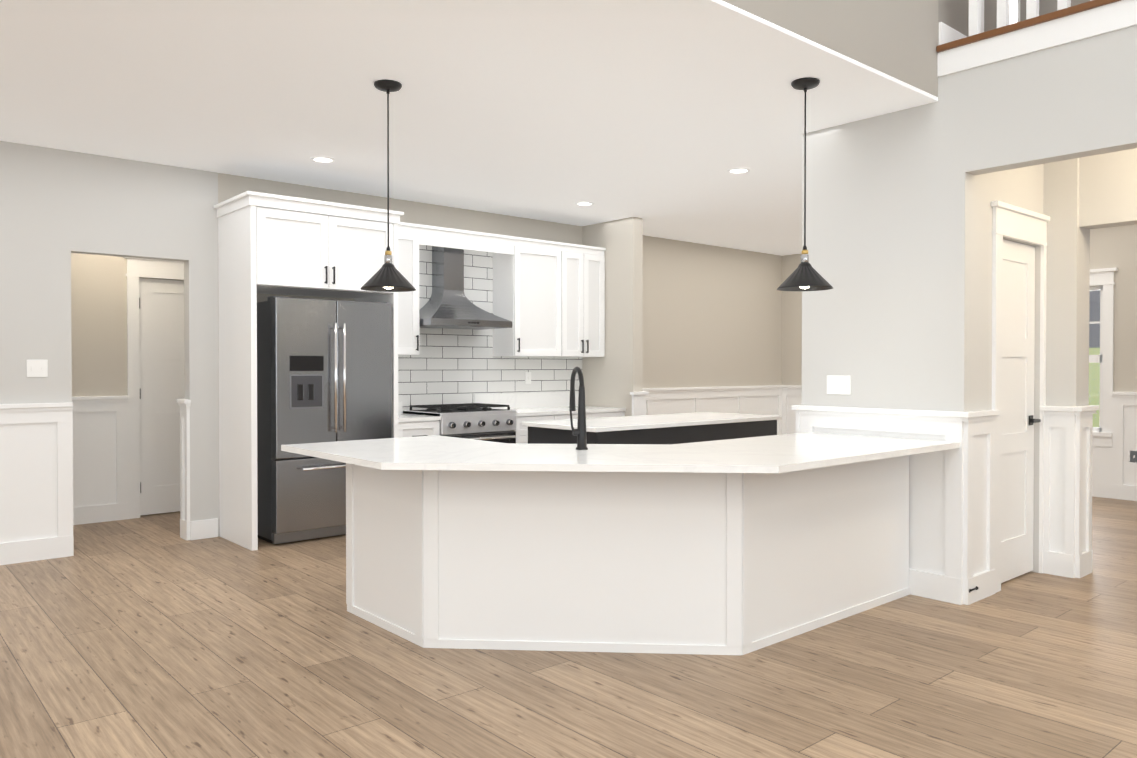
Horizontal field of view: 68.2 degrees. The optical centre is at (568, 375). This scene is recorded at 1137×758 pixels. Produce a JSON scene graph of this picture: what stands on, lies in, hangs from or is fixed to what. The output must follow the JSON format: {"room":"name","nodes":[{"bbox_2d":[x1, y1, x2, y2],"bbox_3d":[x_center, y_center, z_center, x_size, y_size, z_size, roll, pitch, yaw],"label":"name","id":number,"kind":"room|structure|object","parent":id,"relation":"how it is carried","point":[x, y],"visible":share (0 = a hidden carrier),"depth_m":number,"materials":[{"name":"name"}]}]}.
{"room":"kitchen","nodes":[
{"label":"kitchen","id":0,"kind":"room"},
{"bbox_2d":[71,253,183,396],"bbox_3d":[-3.899,-0.163,6.992,5.500,2.740,0.140,-1,1,-41],"label":"wall","id":1,"kind":"structure","parent":0,"point":[99,320],"depth_m":6.91,"materials":[{"name":"beige paint"}]},
{"bbox_2d":[72,396,128,524],"bbox_3d":[-4.768,0.697,6.125,2.840,1.039,0.045,-1,1,-41],"label":"wainscoting","id":2,"kind":"structure","parent":1,"relation":"attached to","point":[100,464],"depth_m":6.93,"materials":[{"name":"white paint"}]},
{"bbox_2d":[124,257,183,518],"bbox_3d":[-3.338,0.093,7.363,1.000,2.220,0.040,-1,1,-41],"label":"door frame","id":3,"kind":"structure","parent":1,"relation":"attached to","point":[137,268],"depth_m":7.09,"materials":[{"name":"white paint"}]},
{"bbox_2d":[139,278,184,514],"bbox_3d":[-3.363,0.179,7.392,0.760,2.023,0.095,-1,1,-41],"label":"hall door","id":4,"kind":"structure","parent":1,"relation":"in","point":[161,336],"depth_m":7.27,"materials":[{"name":"white paint"}]},
{"bbox_2d":[0,141,781,535],"bbox_3d":[-2.701,-0.156,6.351,14.470,2.740,0.120,-1,1,-41],"label":"wall","id":5,"kind":"structure","parent":0,"point":[712,315],"depth_m":6.24,"materials":[{"name":"grey paint"}]},
{"bbox_2d":[26,360,47,376],"bbox_3d":[-3.514,-0.048,5.558,0.120,0.115,0.014,-1,1,-41],"label":"switch plate","id":6,"kind":"object","parent":5,"relation":"attached to","point":[37,368],"visible":1,"depth_m":5.56,"materials":[{"name":"white plastic"}]},
{"bbox_2d":[0,402,73,564],"bbox_3d":[-4.599,0.712,4.604,3.300,1.040,0.045,-1,1,-41],"label":"wainscoting","id":7,"kind":"structure","parent":5,"relation":"attached to","point":[36,481],"depth_m":5.55,"materials":[{"name":"white paint"}]},
{"bbox_2d":[177,399,190,540],"bbox_3d":[-2.853,0.695,6.234,0.045,1.039,0.190,-1,1,-41],"label":"wainscoting","id":8,"kind":"structure","parent":5,"relation":"attached to","point":[184,404],"depth_m":6.21,"materials":[{"name":"white paint"}]},
{"bbox_2d":[190,518,217,539],"bbox_3d":[-2.714,1.145,6.262,0.195,0.140,0.018,-1,1,-41],"label":"baseboard","id":9,"kind":"structure","parent":5,"relation":"attached to","point":[203,529],"depth_m":6.25,"materials":[{"name":"white paint"}]},
{"bbox_2d":[402,222,421,358],"bbox_3d":[-1.506,-0.730,7.063,0.376,1.112,0.358,-1,1,-41],"label":"upper cabinet","id":10,"kind":"object","parent":5,"relation":"attached to","point":[411,232],"depth_m":7.02,"materials":[{"name":"white wood"}]},
{"bbox_2d":[406,225,517,358],"bbox_3d":[-0.983,-0.726,7.517,1.009,1.095,0.358,-1,1,-41],"label":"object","id":11,"kind":"object","parent":5,"relation":"attached to","point":[490,260],"depth_m":7.75,"materials":[{"name":"white"}]},
{"bbox_2d":[419,246,511,329],"bbox_3d":[-0.981,-0.838,7.414,0.840,0.829,0.498,-1,1,-41],"label":"range hood","id":12,"kind":"object","parent":5,"relation":"attached to","point":[448,305],"visible":0.92,"depth_m":7.41,"materials":[{"name":"silver metal"}]},
{"bbox_2d":[525,372,530,383],"bbox_3d":[-0.394,0.024,8.250,0.075,0.115,0.014,-1,1,-41],"label":"outlet","id":13,"kind":"object","parent":5,"relation":"attached to","point":[527,377],"visible":1,"depth_m":8.24,"materials":[{"name":"white plastic"}]},
{"bbox_2d":[518,237,565,358],"bbox_3d":[-0.388,-0.732,8.033,0.567,1.097,0.358,-1,1,-41],"label":"upper cabinet","id":14,"kind":"object","parent":5,"relation":"attached to","point":[546,298],"depth_m":7.94,"materials":[{"name":"white wood"}]},
{"bbox_2d":[566,243,605,358],"bbox_3d":[0.040,-0.736,8.404,0.572,1.097,0.358,-1,1,-41],"label":"upper cabinet","id":15,"kind":"object","parent":5,"relation":"attached to","point":[585,265],"depth_m":8.29,"materials":[{"name":"white wood"}]},
{"bbox_2d":[630,385,782,434],"bbox_3d":[1.716,0.660,9.590,3.565,1.040,0.790,-1,1,-41],"label":"wainscoting","id":16,"kind":"structure","parent":5,"relation":"attached to","point":[763,400],"depth_m":10.09,"materials":[{"name":"white paint"}]},
{"bbox_2d":[0,0,937,255],"bbox_3d":[0.756,-1.615,2.450,14.600,0.260,13.200,-1,1,-41],"label":"ceiling","id":17,"kind":"structure","parent":0,"point":[660,117],"depth_m":4.59,"materials":[{"name":"white paint"}]},
{"bbox_2d":[310,156,334,162],"bbox_3d":[-1.728,-1.518,5.910,0.170,0.006,0.170,-1,1,-41],"label":"recessed light","id":18,"kind":"object","parent":17,"relation":"in","point":[322,159],"visible":1,"depth_m":5.89,"materials":[{"name":"white paint"}]},
{"bbox_2d":[361,79,415,291],"bbox_3d":[-0.932,-0.975,4.342,0.282,1.059,0.282,-1,1,-41],"label":"pendant light","id":19,"kind":"object","parent":17,"relation":"hanging from","point":[387,276],"visible":1,"depth_m":4.31,"materials":[{"name":"matte black metal"},{"name":"brass"}]},
{"bbox_2d":[575,202,593,205],"bbox_3d":[0.143,-1.535,7.507,0.170,0.006,0.170,-1,1,-41],"label":"recessed light","id":20,"kind":"object","parent":17,"relation":"in","point":[584,203],"visible":1,"depth_m":7.48,"materials":[{"name":"white paint"}]},
{"bbox_2d":[727,168,749,173],"bbox_3d":[1.266,-1.522,6.244,0.170,0.006,0.170,-1,1,-41],"label":"recessed light","id":21,"kind":"object","parent":17,"relation":"in","point":[739,170],"visible":1,"depth_m":6.22,"materials":[{"name":"white paint"}]},
{"bbox_2d":[777,77,832,290],"bbox_3d":[1.214,-0.974,4.311,0.282,1.059,0.282,-1,1,-41],"label":"pendant light","id":22,"kind":"object","parent":17,"relation":"hanging from","point":[805,275],"visible":1,"depth_m":4.28,"materials":[{"name":"black painted metal"},{"name":"brass"}]},
{"bbox_2d":[0,496,1136,757],"bbox_3d":[0.655,1.298,3.055,15.200,0.100,14.200,-1,1,-41],"label":"floor","id":23,"kind":"structure","parent":0,"point":[150,636],"depth_m":3.47,"materials":[{"name":"brown wood"}]},
{"bbox_2d":[214,195,401,550],"bbox_3d":[-1.984,-0.020,6.457,1.150,2.465,0.658,-1,1,-41],"label":"tall cabinet","id":24,"kind":"object","parent":23,"relation":"on","point":[268,244],"depth_m":6.11,"materials":[{"name":"white wood"}]},
{"bbox_2d":[257,296,391,543],"bbox_3d":[-1.905,0.320,6.454,0.920,1.785,0.696,-1,1,-41],"label":"fridge","id":25,"kind":"object","parent":23,"relation":"on","point":[324,370],"visible":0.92,"depth_m":6.15,"materials":[{"name":"silver metal"}]},
{"bbox_2d":[402,399,441,436],"bbox_3d":[-1.404,0.720,6.978,0.400,0.975,0.643,-1,1,-41],"label":"base cabinet","id":26,"kind":"object","parent":23,"relation":"on","point":[413,425],"depth_m":6.81,"materials":[{"name":"white wood"}]},
{"bbox_2d":[403,403,515,442],"bbox_3d":[-0.932,0.731,7.325,0.758,0.945,0.691,-1,1,-41],"label":"range","id":27,"kind":"object","parent":23,"relation":"on","point":[480,421],"visible":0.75,"depth_m":7.13,"materials":[{"name":"silver metal"}]},
{"bbox_2d":[470,391,557,443],"bbox_3d":[-0.501,0.686,7.761,0.455,1.025,0.643,-1,1,-41],"label":"base cabinet","id":28,"kind":"object","parent":23,"relation":"on","point":[529,406],"depth_m":7.99,"materials":[{"name":"white wood"}]},
{"bbox_2d":[554,391,593,419],"bbox_3d":[-0.158,0.683,8.059,0.454,1.025,0.643,-1,1,-41],"label":"base cabinet","id":29,"kind":"object","parent":23,"relation":"on","point":[563,396],"depth_m":8.36,"materials":[{"name":"white wood"}]},
{"bbox_2d":[594,406,625,417],"bbox_3d":[0.182,0.680,8.354,0.448,1.025,0.643,-1,1,-41],"label":"base cabinet","id":30,"kind":"object","parent":23,"relation":"on","point":[599,412],"depth_m":8.15,"materials":[{"name":"white wood"}]},
{"bbox_2d":[346,455,909,654],"bbox_3d":[0.375,0.810,4.562,2.543,0.845,1.794,-1,1,-41],"label":"kitchen island","id":31,"kind":"object","parent":23,"relation":"on","point":[740,546],"depth_m":3.81,"materials":[{"name":"white paint"}]},
{"bbox_2d":[281,427,959,502],"bbox_3d":[0.306,0.374,4.437,2.816,0.030,2.240,-1,1,-41],"label":"countertop","id":32,"kind":"structure","parent":31,"relation":"on","point":[580,472],"depth_m":3.80,"materials":[{"name":"white stone"}]},
{"bbox_2d":[569,367,587,449],"bbox_3d":[0.032,0.158,4.184,0.147,0.406,0.200,-1,1,-41],"label":"faucet","id":33,"kind":"object","parent":32,"relation":"on","point":[580,431],"depth_m":4.11,"materials":[{"name":"black metal"}]},
{"bbox_2d":[528,420,776,443],"bbox_3d":[0.713,0.789,6.569,2.040,0.846,0.740,-1,1,-41],"label":"kitchen island","id":34,"kind":"object","parent":23,"relation":"on","point":[679,428],"depth_m":6.11,"materials":[{"name":"black"}]},
{"bbox_2d":[522,412,781,431],"bbox_3d":[0.713,0.351,6.565,2.100,0.030,0.800,-1,1,-41],"label":"island countertop","id":35,"kind":"structure","parent":34,"relation":"on","point":[679,420],"depth_m":6.25,"materials":[{"name":"white stone"}]},
{"bbox_2d":[582,217,642,415],"bbox_3d":[0.436,-0.179,8.503,0.130,2.740,0.740,-1,1,-41],"label":"wall","id":36,"kind":"structure","parent":0,"point":[612,377],"depth_m":8.32,"materials":[{"name":"beige paint"}]},
{"bbox_2d":[722,0,937,96],"bbox_3d":[-1.665,-2.965,1.474,9.680,2.940,0.120,-1,1,-41],"label":"wall","id":37,"kind":"structure","parent":0,"point":[897,39],"depth_m":4.17,"materials":[{"name":"grey paint"}]},
{"bbox_2d":[782,224,1136,391],"bbox_3d":[6.656,-0.160,6.698,0.120,2.740,11.860,-1,1,-41],"label":"wall","id":38,"kind":"structure","parent":0,"point":[1112,247],"depth_m":8.15,"materials":[{"name":"beige paint"}]},
{"bbox_2d":[782,385,1136,500],"bbox_3d":[5.346,0.676,8.092,0.045,1.039,7.810,-1,1,-41],"label":"wainscoting","id":39,"kind":"structure","parent":38,"relation":"attached to","point":[1114,472],"depth_m":8.14,"materials":[{"name":"white paint"}]},
{"bbox_2d":[1130,451,1136,462],"bbox_3d":[5.413,0.776,8.039,0.014,0.115,0.075,-1,1,-41],"label":"outlet","id":40,"kind":"object","parent":39,"relation":"attached to","point":[1131,455],"visible":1,"depth_m":8.04,"materials":[{"name":"white plastic"}]},
{"bbox_2d":[1089,267,1117,446],"bbox_3d":[4.992,-0.180,8.578,0.170,1.740,1.080,-1,1,-41],"label":"dining room window","id":41,"kind":"structure","parent":38,"relation":"in","point":[1102,432],"depth_m":8.21,"materials":[{"name":"white paint"}]},
{"bbox_2d":[802,25,1136,572],"bbox_3d":[4.218,-0.223,2.199,0.120,2.960,8.260,-1,1,-41],"label":"wall","id":42,"kind":"structure","parent":0,"point":[899,226],"depth_m":4.59,"materials":[{"name":"grey paint"}]},
{"bbox_2d":[827,375,850,394],"bbox_3d":[1.631,0.057,5.081,0.014,0.115,0.160,-1,1,-41],"label":"switch plate","id":43,"kind":"object","parent":42,"relation":"attached to","point":[838,385],"visible":1,"depth_m":5.08,"materials":[{"name":"white plastic"}]},
{"bbox_2d":[791,405,999,604],"bbox_3d":[1.912,0.709,5.007,0.395,1.038,1.100,-1,1,-41],"label":"wainscoting","id":44,"kind":"structure","parent":42,"relation":"attached to","point":[951,525],"depth_m":4.65,"materials":[{"name":"white paint"}]},
{"bbox_2d":[936,0,1136,76],"bbox_3d":[5.017,-1.764,2.307,1.550,0.300,7.400,-1,1,-41],"label":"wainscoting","id":45,"kind":"structure","parent":42,"relation":"attached to","point":[956,50],"depth_m":4.24,"materials":[{"name":"white paint"}]},
{"bbox_2d":[969,0,1091,35],"bbox_3d":[4.490,-2.271,1.830,0.075,0.995,7.380,-1,1,-41],"label":"loft railing","id":46,"kind":"object","parent":45,"relation":"on","point":[1032,8],"depth_m":4.38,"materials":[{"name":"white paint"}]},
{"bbox_2d":[938,0,1089,44],"bbox_3d":[1.462,-1.592,2.096,15.200,5.700,11.740,-1,1,-41],"label":"wall","id":47,"kind":"structure","parent":0,"point":[953,14],"depth_m":4.79,"materials":[{"name":"grey paint"}]},
{"bbox_2d":[981,0,1025,32],"bbox_3d":[2.706,-2.894,5.172,0.930,2.200,0.023,-1,1,-41],"label":"wainscoting","id":48,"kind":"structure","parent":47,"relation":"attached to","point":[1017,10],"depth_m":5.01,"materials":[{"name":"white paint"}]},
{"bbox_2d":[1043,148,1136,406],"bbox_3d":[5.410,-0.117,2.566,0.220,2.740,7.250,-1,1,-41],"label":"wall","id":49,"kind":"structure","parent":0,"point":[1082,196],"depth_m":5.12,"materials":[{"name":"grey paint"}]},
{"bbox_2d":[991,200,1049,592],"bbox_3d":[2.704,0.123,4.993,0.840,2.210,0.040,-1,1,-41],"label":"door frame","id":50,"kind":"structure","parent":49,"relation":"attached to","point":[1018,223],"depth_m":4.79,"materials":[{"name":"white paint"}]},
{"bbox_2d":[1001,239,1040,582],"bbox_3d":[2.679,0.209,5.022,0.600,2.013,0.095,-1,1,-41],"label":"pantry door","id":51,"kind":"structure","parent":49,"relation":"in","point":[1018,419],"depth_m":5.08,"materials":[{"name":"white paint"}]},
{"bbox_2d":[1040,405,1098,577],"bbox_3d":[3.111,0.706,5.223,0.310,1.040,0.235,-1,1,-41],"label":"wainscoting","id":52,"kind":"structure","parent":49,"relation":"attached to","point":[1067,538],"depth_m":5.15,"materials":[{"name":"white paint"}]},
{"label":"outside","id":53,"kind":"structure","parent":0,"visible":0},
{"bbox_2d":[1089,290,1099,426],"bbox_3d":[8.197,-2.690,11.412,6.400,8.300,7.000,-1,1,-41],"label":"lawn","id":54,"kind":"structure","parent":53,"point":[1097,352],"depth_m":13.99,"materials":[{"name":"green"}]}
]}

